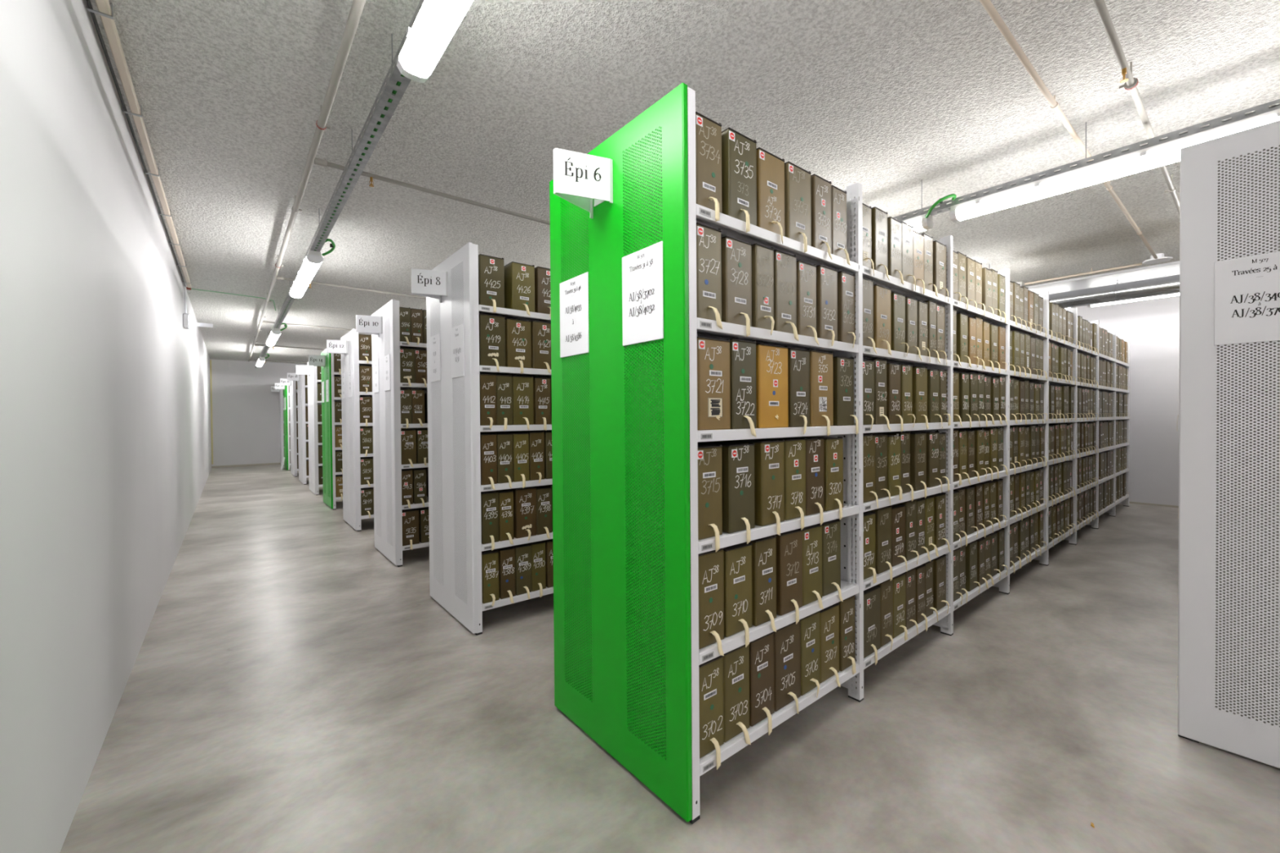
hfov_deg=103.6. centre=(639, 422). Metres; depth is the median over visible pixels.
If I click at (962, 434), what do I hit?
box
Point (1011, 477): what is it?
box
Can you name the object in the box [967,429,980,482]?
box
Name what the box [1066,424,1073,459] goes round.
box
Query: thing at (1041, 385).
box
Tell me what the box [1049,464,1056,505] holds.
box
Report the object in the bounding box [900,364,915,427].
box
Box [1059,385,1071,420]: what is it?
box
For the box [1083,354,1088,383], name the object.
box
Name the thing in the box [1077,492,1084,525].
box
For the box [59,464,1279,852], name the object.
floor
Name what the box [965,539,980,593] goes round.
box
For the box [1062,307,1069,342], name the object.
box
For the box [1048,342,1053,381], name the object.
box
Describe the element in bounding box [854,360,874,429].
box
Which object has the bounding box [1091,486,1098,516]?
box
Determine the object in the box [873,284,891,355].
box
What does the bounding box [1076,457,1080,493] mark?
box
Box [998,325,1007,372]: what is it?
box
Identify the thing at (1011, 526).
box
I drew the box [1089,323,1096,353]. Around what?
box
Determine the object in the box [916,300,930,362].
box
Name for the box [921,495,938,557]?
box
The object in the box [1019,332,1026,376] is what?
box
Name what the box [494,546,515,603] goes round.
box
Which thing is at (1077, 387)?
box
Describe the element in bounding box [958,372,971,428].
box
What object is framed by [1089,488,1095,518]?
box
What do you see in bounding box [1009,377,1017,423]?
box
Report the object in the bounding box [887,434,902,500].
box
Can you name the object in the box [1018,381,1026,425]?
box
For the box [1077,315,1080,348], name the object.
box
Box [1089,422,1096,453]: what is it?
box
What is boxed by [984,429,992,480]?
box
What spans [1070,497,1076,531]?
box
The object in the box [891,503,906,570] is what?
box
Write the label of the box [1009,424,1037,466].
box
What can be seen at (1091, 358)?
box
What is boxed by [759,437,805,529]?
box
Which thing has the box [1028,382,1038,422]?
box
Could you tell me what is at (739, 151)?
box
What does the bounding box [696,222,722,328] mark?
box
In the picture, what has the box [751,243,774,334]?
box
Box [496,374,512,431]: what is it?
box
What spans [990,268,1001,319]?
box
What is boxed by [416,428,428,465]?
box
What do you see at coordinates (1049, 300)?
box
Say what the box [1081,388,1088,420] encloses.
box
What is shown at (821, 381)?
box
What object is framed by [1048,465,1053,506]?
box
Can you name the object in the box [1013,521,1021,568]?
box
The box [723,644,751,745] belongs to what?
box
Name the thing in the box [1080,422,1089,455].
box
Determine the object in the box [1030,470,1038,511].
box
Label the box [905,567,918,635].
box
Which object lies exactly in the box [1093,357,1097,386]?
box
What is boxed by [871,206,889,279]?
box
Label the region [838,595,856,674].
box
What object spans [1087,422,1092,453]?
box
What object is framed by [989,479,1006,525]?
box
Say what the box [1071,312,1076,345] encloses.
box
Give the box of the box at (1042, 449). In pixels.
[1039,425,1047,466]
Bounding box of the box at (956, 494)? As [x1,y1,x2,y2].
[946,490,961,547]
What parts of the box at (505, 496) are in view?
lid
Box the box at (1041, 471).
[1034,466,1046,507]
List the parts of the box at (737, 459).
lid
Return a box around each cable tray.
[254,0,424,368]
[893,98,1279,221]
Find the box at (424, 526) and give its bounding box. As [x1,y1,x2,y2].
[417,506,429,542]
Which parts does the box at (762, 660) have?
lid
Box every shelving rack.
[271,386,289,465]
[275,382,290,470]
[280,378,298,476]
[287,373,321,484]
[296,362,323,495]
[308,348,342,509]
[326,328,373,531]
[355,298,429,566]
[411,241,553,635]
[549,82,1129,824]
[1177,120,1279,768]
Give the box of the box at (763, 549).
[750,534,776,631]
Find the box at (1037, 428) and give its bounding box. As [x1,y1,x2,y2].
[1035,426,1043,466]
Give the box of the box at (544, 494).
[535,485,552,538]
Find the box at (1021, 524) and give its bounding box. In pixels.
[1017,518,1028,564]
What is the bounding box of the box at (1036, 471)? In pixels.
[1031,469,1039,510]
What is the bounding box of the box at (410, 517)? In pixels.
[401,508,419,549]
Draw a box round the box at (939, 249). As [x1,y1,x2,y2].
[933,240,948,302]
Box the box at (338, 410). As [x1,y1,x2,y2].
[334,401,342,423]
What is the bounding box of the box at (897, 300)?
[890,292,908,356]
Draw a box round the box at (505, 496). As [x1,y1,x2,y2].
[497,488,513,544]
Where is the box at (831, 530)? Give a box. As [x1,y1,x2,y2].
[819,519,843,601]
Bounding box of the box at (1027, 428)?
[1024,426,1032,469]
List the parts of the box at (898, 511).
lid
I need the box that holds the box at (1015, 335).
[1012,330,1021,377]
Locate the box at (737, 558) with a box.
[723,542,752,647]
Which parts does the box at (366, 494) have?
lid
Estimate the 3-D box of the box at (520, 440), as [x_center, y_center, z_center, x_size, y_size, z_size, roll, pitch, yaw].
[-0.845,0.237,3.277,0.103,0.345,0.386,-1,1,-39]
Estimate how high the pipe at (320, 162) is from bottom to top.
0.165 m
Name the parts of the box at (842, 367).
lid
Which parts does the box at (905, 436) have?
lid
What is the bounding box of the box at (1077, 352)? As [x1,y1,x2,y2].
[1077,351,1080,385]
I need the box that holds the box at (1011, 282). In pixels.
[1009,280,1017,324]
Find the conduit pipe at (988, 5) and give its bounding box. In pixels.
[978,0,1173,264]
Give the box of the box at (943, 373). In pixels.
[938,369,951,426]
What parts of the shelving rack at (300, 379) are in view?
panel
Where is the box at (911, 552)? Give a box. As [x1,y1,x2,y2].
[896,498,919,564]
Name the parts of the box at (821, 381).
lid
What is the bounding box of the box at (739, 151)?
[721,127,756,232]
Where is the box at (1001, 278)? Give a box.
[997,273,1006,323]
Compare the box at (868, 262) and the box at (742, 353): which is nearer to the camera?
the box at (742, 353)
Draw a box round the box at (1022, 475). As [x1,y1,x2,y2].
[1018,471,1028,516]
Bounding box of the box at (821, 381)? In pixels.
[809,350,833,435]
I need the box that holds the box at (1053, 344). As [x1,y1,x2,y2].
[1050,342,1058,381]
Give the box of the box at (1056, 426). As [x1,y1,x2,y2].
[1048,423,1062,461]
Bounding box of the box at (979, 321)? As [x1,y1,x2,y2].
[971,316,985,369]
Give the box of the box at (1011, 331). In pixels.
[1009,329,1015,375]
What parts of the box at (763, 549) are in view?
lid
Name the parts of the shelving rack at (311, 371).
panel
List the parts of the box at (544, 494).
lid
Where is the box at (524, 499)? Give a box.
[506,486,536,540]
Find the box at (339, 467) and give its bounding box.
[335,449,342,474]
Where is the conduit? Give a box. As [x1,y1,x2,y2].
[85,0,191,288]
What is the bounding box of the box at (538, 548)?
[528,540,546,597]
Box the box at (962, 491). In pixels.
[953,487,967,546]
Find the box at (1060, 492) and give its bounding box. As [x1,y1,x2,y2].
[1053,462,1064,499]
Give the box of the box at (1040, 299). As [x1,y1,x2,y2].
[1038,296,1046,337]
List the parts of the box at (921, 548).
lid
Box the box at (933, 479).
[897,431,942,491]
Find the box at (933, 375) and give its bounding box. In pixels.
[927,368,942,428]
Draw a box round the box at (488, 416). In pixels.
[479,373,497,428]
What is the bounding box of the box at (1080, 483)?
[1077,457,1084,490]
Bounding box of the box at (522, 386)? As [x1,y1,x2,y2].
[511,376,533,430]
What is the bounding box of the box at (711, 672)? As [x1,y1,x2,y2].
[698,655,724,769]
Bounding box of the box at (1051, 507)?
[1048,506,1053,546]
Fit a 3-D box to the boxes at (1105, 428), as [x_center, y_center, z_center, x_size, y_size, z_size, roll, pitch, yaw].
[-1.202,-0.019,9.897,8.335,2.113,18.116,-1,1,-39]
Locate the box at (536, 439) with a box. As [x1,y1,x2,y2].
[506,431,544,483]
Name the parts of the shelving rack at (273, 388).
panel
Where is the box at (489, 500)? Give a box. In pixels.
[480,490,498,551]
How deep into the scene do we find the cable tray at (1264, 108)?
2.73 m
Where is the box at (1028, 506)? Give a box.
[1024,470,1031,515]
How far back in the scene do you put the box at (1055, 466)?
4.45 m
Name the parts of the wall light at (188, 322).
sign plate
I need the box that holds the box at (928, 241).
[920,232,937,297]
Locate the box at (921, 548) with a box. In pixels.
[916,497,930,561]
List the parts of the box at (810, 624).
lid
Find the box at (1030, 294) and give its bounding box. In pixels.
[1027,289,1036,333]
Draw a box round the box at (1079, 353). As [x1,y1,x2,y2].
[1078,352,1084,386]
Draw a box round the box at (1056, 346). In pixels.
[1055,344,1062,381]
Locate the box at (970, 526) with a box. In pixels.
[963,485,978,537]
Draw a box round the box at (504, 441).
[480,432,513,488]
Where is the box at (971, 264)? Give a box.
[966,256,977,311]
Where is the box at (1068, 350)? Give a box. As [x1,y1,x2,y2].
[1066,348,1072,383]
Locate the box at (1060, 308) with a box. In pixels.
[1058,306,1065,343]
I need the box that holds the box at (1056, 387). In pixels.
[1054,385,1060,418]
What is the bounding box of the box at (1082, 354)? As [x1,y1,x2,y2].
[1080,352,1086,384]
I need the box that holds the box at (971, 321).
[968,316,978,367]
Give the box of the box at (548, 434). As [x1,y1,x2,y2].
[530,431,552,479]
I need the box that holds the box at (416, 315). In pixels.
[410,308,422,345]
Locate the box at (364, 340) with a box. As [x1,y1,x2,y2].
[358,333,371,363]
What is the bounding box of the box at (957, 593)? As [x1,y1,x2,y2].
[946,547,962,604]
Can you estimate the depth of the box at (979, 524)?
3.24 m
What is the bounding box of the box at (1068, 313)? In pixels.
[1066,311,1072,344]
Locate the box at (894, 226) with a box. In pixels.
[887,216,903,284]
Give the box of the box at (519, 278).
[503,261,534,315]
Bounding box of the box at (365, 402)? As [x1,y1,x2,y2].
[359,396,372,426]
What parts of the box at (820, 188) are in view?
lid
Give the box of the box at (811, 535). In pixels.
[801,523,823,609]
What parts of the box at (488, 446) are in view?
lid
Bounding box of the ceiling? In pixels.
[89,0,1279,364]
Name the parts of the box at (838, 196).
lid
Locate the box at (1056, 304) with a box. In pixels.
[1053,302,1062,340]
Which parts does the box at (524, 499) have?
lid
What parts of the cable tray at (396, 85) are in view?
hanger rod, hanger rod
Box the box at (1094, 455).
[1088,453,1097,484]
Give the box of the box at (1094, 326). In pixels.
[1091,323,1098,354]
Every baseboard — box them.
[211,462,284,467]
[1128,501,1178,507]
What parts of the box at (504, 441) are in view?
lid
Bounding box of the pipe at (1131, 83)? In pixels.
[1093,0,1179,214]
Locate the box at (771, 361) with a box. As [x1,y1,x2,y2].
[755,343,788,428]
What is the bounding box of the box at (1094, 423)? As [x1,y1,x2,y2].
[1087,422,1098,452]
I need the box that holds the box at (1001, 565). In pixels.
[995,528,1008,575]
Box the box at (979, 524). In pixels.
[969,482,986,537]
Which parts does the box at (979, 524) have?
lid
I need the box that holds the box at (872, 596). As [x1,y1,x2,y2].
[855,585,880,665]
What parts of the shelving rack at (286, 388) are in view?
panel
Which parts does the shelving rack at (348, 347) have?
panel, shelf, shelf, shelf, shelf, shelf, shelf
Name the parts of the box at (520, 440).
lid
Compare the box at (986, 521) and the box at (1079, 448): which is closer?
the box at (986, 521)
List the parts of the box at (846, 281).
lid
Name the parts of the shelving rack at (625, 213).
panel, shelf, shelf, shelf, shelf, shelf, shelf, shelf, shelf, shelf, shelf, shelf, shelf, shelf, shelf, shelf, shelf, shelf, shelf, shelf, shelf, shelf, shelf, shelf, shelf, shelf, shelf, shelf, shelf, shelf, shelf, shelf, shelf, shelf, shelf, shelf, shelf, shelf, shelf, shelf, shelf, shelf, shelf, shelf, shelf, shelf, shelf, shelf, shelf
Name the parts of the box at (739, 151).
lid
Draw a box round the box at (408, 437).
[400,429,416,467]
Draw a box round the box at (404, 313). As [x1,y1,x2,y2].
[399,306,410,345]
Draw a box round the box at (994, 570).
[990,531,1000,579]
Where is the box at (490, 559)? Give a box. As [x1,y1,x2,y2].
[481,549,498,606]
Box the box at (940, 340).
[936,303,946,364]
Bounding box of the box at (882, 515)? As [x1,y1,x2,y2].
[866,505,892,581]
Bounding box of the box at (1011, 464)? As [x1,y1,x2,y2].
[1009,427,1015,475]
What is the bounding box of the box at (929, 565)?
[924,560,937,622]
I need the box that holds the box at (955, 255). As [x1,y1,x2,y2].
[952,250,961,303]
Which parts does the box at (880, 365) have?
lid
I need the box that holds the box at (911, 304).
[905,296,921,360]
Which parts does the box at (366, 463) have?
lid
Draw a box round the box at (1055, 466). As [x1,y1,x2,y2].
[1053,463,1060,502]
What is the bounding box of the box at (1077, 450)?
[1076,422,1080,457]
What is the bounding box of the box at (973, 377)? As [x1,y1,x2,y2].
[968,373,980,426]
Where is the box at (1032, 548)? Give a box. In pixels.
[1029,514,1037,556]
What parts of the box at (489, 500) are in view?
lid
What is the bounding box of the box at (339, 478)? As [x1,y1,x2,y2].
[335,474,342,499]
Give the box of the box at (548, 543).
[543,538,553,587]
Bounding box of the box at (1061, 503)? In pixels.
[1057,500,1065,538]
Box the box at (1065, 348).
[1063,346,1070,382]
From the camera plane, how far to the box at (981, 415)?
3.25 m
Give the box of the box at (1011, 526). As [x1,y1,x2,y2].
[1009,523,1014,573]
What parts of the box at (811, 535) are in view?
lid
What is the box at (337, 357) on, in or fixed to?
on the shelving rack at (326, 360)
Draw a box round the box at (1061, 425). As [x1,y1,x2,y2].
[1048,422,1066,461]
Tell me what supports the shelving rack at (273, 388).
on the floor
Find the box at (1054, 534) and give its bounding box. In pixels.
[1051,504,1059,542]
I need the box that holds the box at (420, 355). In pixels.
[414,349,426,386]
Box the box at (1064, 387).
[1061,385,1069,422]
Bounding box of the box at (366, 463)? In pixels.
[360,457,373,486]
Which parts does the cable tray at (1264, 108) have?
hanger rod, hanger rod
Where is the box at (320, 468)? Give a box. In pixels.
[318,466,322,484]
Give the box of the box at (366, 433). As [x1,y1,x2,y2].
[360,426,373,457]
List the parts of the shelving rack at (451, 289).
panel, shelf, shelf, shelf, shelf, shelf, shelf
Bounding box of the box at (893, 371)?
[886,363,902,431]
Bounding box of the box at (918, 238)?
[913,230,924,293]
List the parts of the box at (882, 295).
lid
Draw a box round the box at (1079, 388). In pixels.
[1078,387,1084,422]
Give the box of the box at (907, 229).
[902,221,915,290]
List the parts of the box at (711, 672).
lid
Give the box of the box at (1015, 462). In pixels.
[1009,425,1021,472]
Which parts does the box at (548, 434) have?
lid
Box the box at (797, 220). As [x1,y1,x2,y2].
[784,160,811,252]
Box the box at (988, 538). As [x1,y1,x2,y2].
[983,533,994,585]
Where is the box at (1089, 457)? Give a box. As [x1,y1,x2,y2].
[1088,455,1093,487]
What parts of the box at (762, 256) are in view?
lid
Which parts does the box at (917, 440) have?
lid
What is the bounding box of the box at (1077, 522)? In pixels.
[1076,494,1080,528]
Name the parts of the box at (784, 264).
lid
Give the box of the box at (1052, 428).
[1050,425,1057,462]
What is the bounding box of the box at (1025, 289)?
[1021,285,1031,330]
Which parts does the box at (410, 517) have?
lid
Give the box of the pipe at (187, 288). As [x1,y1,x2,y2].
[186,287,275,311]
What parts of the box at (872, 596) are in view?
lid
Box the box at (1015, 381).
[1013,379,1022,422]
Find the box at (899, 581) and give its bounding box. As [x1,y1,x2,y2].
[893,572,907,640]
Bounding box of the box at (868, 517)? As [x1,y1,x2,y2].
[855,511,876,583]
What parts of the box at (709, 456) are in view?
lid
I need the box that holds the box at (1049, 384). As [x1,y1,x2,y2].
[1048,384,1053,421]
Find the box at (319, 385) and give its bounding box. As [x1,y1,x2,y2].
[317,383,321,400]
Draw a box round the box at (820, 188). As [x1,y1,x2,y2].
[810,173,832,259]
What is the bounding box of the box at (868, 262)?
[854,202,874,275]
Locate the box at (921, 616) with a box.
[915,564,927,631]
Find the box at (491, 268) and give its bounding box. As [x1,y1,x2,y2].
[478,253,504,312]
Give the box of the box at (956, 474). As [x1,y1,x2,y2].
[946,428,961,485]
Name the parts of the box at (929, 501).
lid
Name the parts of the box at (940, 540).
lid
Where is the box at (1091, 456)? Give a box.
[1085,455,1095,484]
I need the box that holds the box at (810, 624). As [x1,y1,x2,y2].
[800,610,820,697]
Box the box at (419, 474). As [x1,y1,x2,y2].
[408,467,426,506]
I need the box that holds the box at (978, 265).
[974,260,985,315]
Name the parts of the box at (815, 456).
lid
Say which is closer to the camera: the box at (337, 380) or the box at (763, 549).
the box at (763, 549)
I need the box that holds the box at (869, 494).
[854,433,878,508]
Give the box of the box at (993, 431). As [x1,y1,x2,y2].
[953,426,999,479]
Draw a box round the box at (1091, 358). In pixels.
[1089,356,1096,386]
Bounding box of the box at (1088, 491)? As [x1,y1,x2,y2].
[1087,488,1093,520]
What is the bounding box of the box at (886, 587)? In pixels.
[876,577,893,650]
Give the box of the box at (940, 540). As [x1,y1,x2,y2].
[931,492,951,552]
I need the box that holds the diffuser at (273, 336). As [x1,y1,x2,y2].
[266,332,279,346]
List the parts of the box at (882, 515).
lid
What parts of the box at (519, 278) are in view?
lid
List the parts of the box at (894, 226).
lid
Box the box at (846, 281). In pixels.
[837,271,855,347]
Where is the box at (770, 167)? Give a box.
[756,146,784,244]
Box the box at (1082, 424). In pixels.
[1080,422,1087,455]
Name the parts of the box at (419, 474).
lid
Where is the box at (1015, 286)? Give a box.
[1013,281,1022,328]
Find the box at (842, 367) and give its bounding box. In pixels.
[832,356,858,434]
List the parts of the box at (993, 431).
lid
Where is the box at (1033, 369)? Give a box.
[1030,336,1038,378]
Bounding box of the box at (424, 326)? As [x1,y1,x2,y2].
[422,309,426,343]
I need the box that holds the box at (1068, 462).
[1066,461,1072,496]
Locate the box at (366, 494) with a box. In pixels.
[360,487,373,518]
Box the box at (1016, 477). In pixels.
[1013,473,1022,520]
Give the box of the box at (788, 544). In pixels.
[774,528,802,624]
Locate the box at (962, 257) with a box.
[956,251,968,309]
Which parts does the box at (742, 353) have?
lid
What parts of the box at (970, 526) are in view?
lid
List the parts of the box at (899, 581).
lid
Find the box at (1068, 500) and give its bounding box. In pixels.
[1067,497,1073,533]
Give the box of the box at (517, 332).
[505,318,531,373]
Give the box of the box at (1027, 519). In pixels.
[1024,515,1031,562]
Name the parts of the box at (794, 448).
lid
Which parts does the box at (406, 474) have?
lid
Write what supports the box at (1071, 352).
on the shelving rack at (625, 213)
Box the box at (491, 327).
[479,313,505,372]
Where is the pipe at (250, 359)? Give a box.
[249,359,306,363]
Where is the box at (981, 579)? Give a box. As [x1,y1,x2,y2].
[977,537,988,589]
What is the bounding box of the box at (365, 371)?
[359,365,372,393]
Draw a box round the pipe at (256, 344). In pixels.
[254,343,325,350]
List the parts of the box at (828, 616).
lid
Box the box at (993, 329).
[989,324,999,373]
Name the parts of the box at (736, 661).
lid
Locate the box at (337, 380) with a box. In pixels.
[333,376,341,397]
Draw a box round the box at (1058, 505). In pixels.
[1056,503,1062,539]
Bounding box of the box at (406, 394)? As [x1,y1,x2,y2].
[400,389,412,428]
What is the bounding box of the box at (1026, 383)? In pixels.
[1018,379,1032,422]
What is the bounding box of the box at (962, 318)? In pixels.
[956,312,971,367]
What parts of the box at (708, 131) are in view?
lid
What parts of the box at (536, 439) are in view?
lid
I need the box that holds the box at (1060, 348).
[1058,346,1066,382]
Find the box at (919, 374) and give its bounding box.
[912,366,928,429]
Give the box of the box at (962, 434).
[958,429,970,484]
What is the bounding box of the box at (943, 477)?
[938,432,949,492]
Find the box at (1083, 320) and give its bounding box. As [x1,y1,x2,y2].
[1082,318,1087,351]
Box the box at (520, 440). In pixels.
[499,432,528,488]
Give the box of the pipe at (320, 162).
[314,157,550,225]
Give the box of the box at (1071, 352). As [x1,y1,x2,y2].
[1070,350,1075,385]
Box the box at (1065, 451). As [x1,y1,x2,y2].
[1063,422,1070,460]
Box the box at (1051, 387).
[1048,385,1057,423]
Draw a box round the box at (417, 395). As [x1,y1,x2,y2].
[411,389,424,426]
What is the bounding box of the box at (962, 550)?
[960,545,968,603]
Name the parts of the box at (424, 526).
lid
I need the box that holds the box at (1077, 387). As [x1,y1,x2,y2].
[1077,386,1080,421]
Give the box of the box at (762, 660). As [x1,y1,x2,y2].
[749,631,774,735]
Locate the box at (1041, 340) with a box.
[1040,339,1047,379]
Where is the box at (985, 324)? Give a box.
[982,320,994,371]
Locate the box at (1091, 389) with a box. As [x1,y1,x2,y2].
[1089,388,1094,419]
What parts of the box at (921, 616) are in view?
lid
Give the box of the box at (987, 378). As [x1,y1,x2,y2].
[984,375,994,425]
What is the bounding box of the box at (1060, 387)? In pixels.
[1058,386,1064,422]
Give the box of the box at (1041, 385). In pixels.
[1035,382,1047,421]
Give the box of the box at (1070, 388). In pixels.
[1068,386,1075,420]
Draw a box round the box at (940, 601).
[933,554,949,613]
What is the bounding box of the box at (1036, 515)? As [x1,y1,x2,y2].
[1034,511,1040,555]
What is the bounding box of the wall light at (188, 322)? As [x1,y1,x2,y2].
[182,286,213,328]
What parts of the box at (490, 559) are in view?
lid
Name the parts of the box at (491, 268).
lid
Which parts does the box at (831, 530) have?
lid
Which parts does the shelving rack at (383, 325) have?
panel, shelf, shelf, shelf, shelf, shelf, shelf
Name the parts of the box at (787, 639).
lid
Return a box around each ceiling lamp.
[256,356,265,367]
[266,328,281,346]
[288,249,323,298]
[396,0,473,83]
[901,213,933,231]
[949,108,1279,222]
[1016,281,1024,286]
[1026,261,1179,293]
[1087,293,1179,307]
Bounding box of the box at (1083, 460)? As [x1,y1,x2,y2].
[1081,457,1088,489]
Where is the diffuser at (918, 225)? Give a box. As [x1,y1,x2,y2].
[907,219,924,231]
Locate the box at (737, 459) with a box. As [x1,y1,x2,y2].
[697,441,755,544]
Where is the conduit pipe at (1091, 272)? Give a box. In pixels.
[1024,262,1142,284]
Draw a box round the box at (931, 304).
[923,300,940,364]
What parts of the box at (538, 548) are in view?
lid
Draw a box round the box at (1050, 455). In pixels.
[1048,425,1053,464]
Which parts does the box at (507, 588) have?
lid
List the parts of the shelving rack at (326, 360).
panel, shelf, shelf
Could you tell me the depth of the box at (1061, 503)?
4.58 m
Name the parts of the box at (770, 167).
lid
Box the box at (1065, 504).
[1063,498,1071,535]
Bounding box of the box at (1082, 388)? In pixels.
[1082,387,1091,421]
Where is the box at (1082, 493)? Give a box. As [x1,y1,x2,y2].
[1081,491,1087,524]
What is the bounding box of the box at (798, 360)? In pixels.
[787,347,809,434]
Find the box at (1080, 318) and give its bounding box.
[1078,315,1084,350]
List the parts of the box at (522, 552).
lid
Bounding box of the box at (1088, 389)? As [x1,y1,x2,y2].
[1087,388,1093,418]
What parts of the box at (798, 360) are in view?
lid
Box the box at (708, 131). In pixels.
[695,111,721,221]
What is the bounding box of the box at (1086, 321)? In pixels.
[1084,319,1089,350]
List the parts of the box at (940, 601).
lid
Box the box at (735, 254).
[720,235,751,337]
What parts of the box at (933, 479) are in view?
lid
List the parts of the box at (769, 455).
lid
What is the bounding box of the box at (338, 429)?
[334,426,342,448]
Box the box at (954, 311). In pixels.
[952,308,961,366]
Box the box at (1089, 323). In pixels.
[1088,321,1092,351]
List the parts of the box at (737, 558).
lid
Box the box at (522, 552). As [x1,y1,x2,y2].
[511,543,531,599]
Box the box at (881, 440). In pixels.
[862,433,890,506]
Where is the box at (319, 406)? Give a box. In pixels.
[317,404,321,422]
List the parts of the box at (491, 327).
lid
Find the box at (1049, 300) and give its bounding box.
[1048,300,1053,338]
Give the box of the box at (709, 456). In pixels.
[697,444,722,551]
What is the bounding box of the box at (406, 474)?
[401,468,413,508]
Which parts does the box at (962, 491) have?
lid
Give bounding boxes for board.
[280,457,284,470]
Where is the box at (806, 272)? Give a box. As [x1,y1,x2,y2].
[795,260,818,345]
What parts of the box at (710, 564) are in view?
lid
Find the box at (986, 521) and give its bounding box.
[980,480,993,533]
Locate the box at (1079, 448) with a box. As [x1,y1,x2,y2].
[1071,422,1083,455]
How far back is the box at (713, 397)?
1.65 m
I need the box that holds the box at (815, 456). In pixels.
[778,436,824,524]
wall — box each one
[0,0,211,852]
[209,359,306,466]
[1075,295,1179,506]
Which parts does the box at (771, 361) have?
lid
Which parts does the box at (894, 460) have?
lid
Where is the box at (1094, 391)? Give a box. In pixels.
[1093,390,1098,419]
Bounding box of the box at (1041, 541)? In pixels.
[1038,510,1046,550]
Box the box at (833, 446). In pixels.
[791,436,843,519]
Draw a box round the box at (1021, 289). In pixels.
[1019,286,1027,329]
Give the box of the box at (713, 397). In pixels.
[697,336,730,430]
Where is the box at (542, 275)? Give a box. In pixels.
[534,266,551,317]
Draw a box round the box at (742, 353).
[728,338,756,436]
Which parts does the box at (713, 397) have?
lid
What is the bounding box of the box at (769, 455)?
[711,439,784,535]
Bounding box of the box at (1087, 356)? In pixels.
[1084,354,1093,386]
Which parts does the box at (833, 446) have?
lid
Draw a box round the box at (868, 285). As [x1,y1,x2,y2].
[854,277,876,354]
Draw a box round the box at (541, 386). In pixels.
[533,377,551,431]
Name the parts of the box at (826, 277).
lid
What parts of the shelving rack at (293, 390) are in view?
panel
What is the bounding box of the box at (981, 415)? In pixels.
[977,373,987,427]
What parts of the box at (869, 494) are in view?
lid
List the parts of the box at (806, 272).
lid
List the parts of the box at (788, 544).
lid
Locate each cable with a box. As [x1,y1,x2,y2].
[280,323,287,330]
[321,238,335,256]
[924,193,956,217]
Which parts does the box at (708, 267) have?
lid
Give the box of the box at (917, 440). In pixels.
[909,431,926,497]
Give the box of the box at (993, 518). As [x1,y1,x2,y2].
[987,480,1000,528]
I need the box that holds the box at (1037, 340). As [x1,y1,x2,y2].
[1034,337,1041,377]
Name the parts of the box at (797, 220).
lid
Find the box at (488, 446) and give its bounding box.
[480,433,497,489]
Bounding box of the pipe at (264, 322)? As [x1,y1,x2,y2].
[262,320,351,330]
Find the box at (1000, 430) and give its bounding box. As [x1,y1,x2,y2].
[974,426,1008,475]
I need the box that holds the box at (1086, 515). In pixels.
[1084,489,1089,524]
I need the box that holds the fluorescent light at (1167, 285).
[1048,274,1179,308]
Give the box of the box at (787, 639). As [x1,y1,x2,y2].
[773,619,800,714]
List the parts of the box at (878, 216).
lid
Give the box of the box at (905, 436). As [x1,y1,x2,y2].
[867,431,913,501]
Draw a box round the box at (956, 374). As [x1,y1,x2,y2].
[946,371,962,426]
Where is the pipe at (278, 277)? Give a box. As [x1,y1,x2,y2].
[276,275,426,298]
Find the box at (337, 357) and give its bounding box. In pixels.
[333,353,341,374]
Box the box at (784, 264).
[773,249,799,341]
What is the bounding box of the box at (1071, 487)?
[1069,460,1075,496]
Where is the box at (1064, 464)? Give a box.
[1061,461,1069,498]
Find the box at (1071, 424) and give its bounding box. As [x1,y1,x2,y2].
[1050,422,1075,457]
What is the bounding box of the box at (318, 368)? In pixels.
[316,366,321,379]
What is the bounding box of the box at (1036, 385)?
[1034,382,1043,423]
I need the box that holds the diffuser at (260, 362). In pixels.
[256,360,264,367]
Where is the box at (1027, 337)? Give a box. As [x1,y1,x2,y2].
[1024,333,1031,378]
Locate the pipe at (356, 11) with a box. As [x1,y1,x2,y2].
[248,0,365,361]
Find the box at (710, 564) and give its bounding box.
[697,547,724,656]
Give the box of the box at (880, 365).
[864,358,890,431]
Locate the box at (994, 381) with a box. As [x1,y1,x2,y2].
[991,377,1002,424]
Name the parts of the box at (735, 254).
lid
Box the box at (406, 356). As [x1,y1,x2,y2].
[400,347,414,386]
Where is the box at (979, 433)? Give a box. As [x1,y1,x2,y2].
[959,428,986,479]
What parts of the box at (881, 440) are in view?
lid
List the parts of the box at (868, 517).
lid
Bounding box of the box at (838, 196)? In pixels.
[831,185,850,265]
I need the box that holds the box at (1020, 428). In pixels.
[1017,425,1026,469]
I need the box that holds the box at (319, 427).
[317,425,322,443]
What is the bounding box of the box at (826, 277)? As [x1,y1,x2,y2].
[816,264,837,346]
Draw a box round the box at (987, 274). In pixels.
[982,267,995,317]
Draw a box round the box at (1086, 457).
[1081,456,1090,489]
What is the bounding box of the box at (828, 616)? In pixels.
[819,602,840,687]
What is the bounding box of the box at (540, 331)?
[530,320,551,373]
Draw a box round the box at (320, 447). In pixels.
[318,444,322,463]
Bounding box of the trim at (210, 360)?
[209,360,213,464]
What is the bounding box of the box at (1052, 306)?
[1049,302,1057,341]
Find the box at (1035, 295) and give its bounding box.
[1033,292,1041,333]
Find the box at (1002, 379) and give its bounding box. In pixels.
[991,376,1008,425]
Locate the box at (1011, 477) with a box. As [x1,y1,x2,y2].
[1009,474,1017,520]

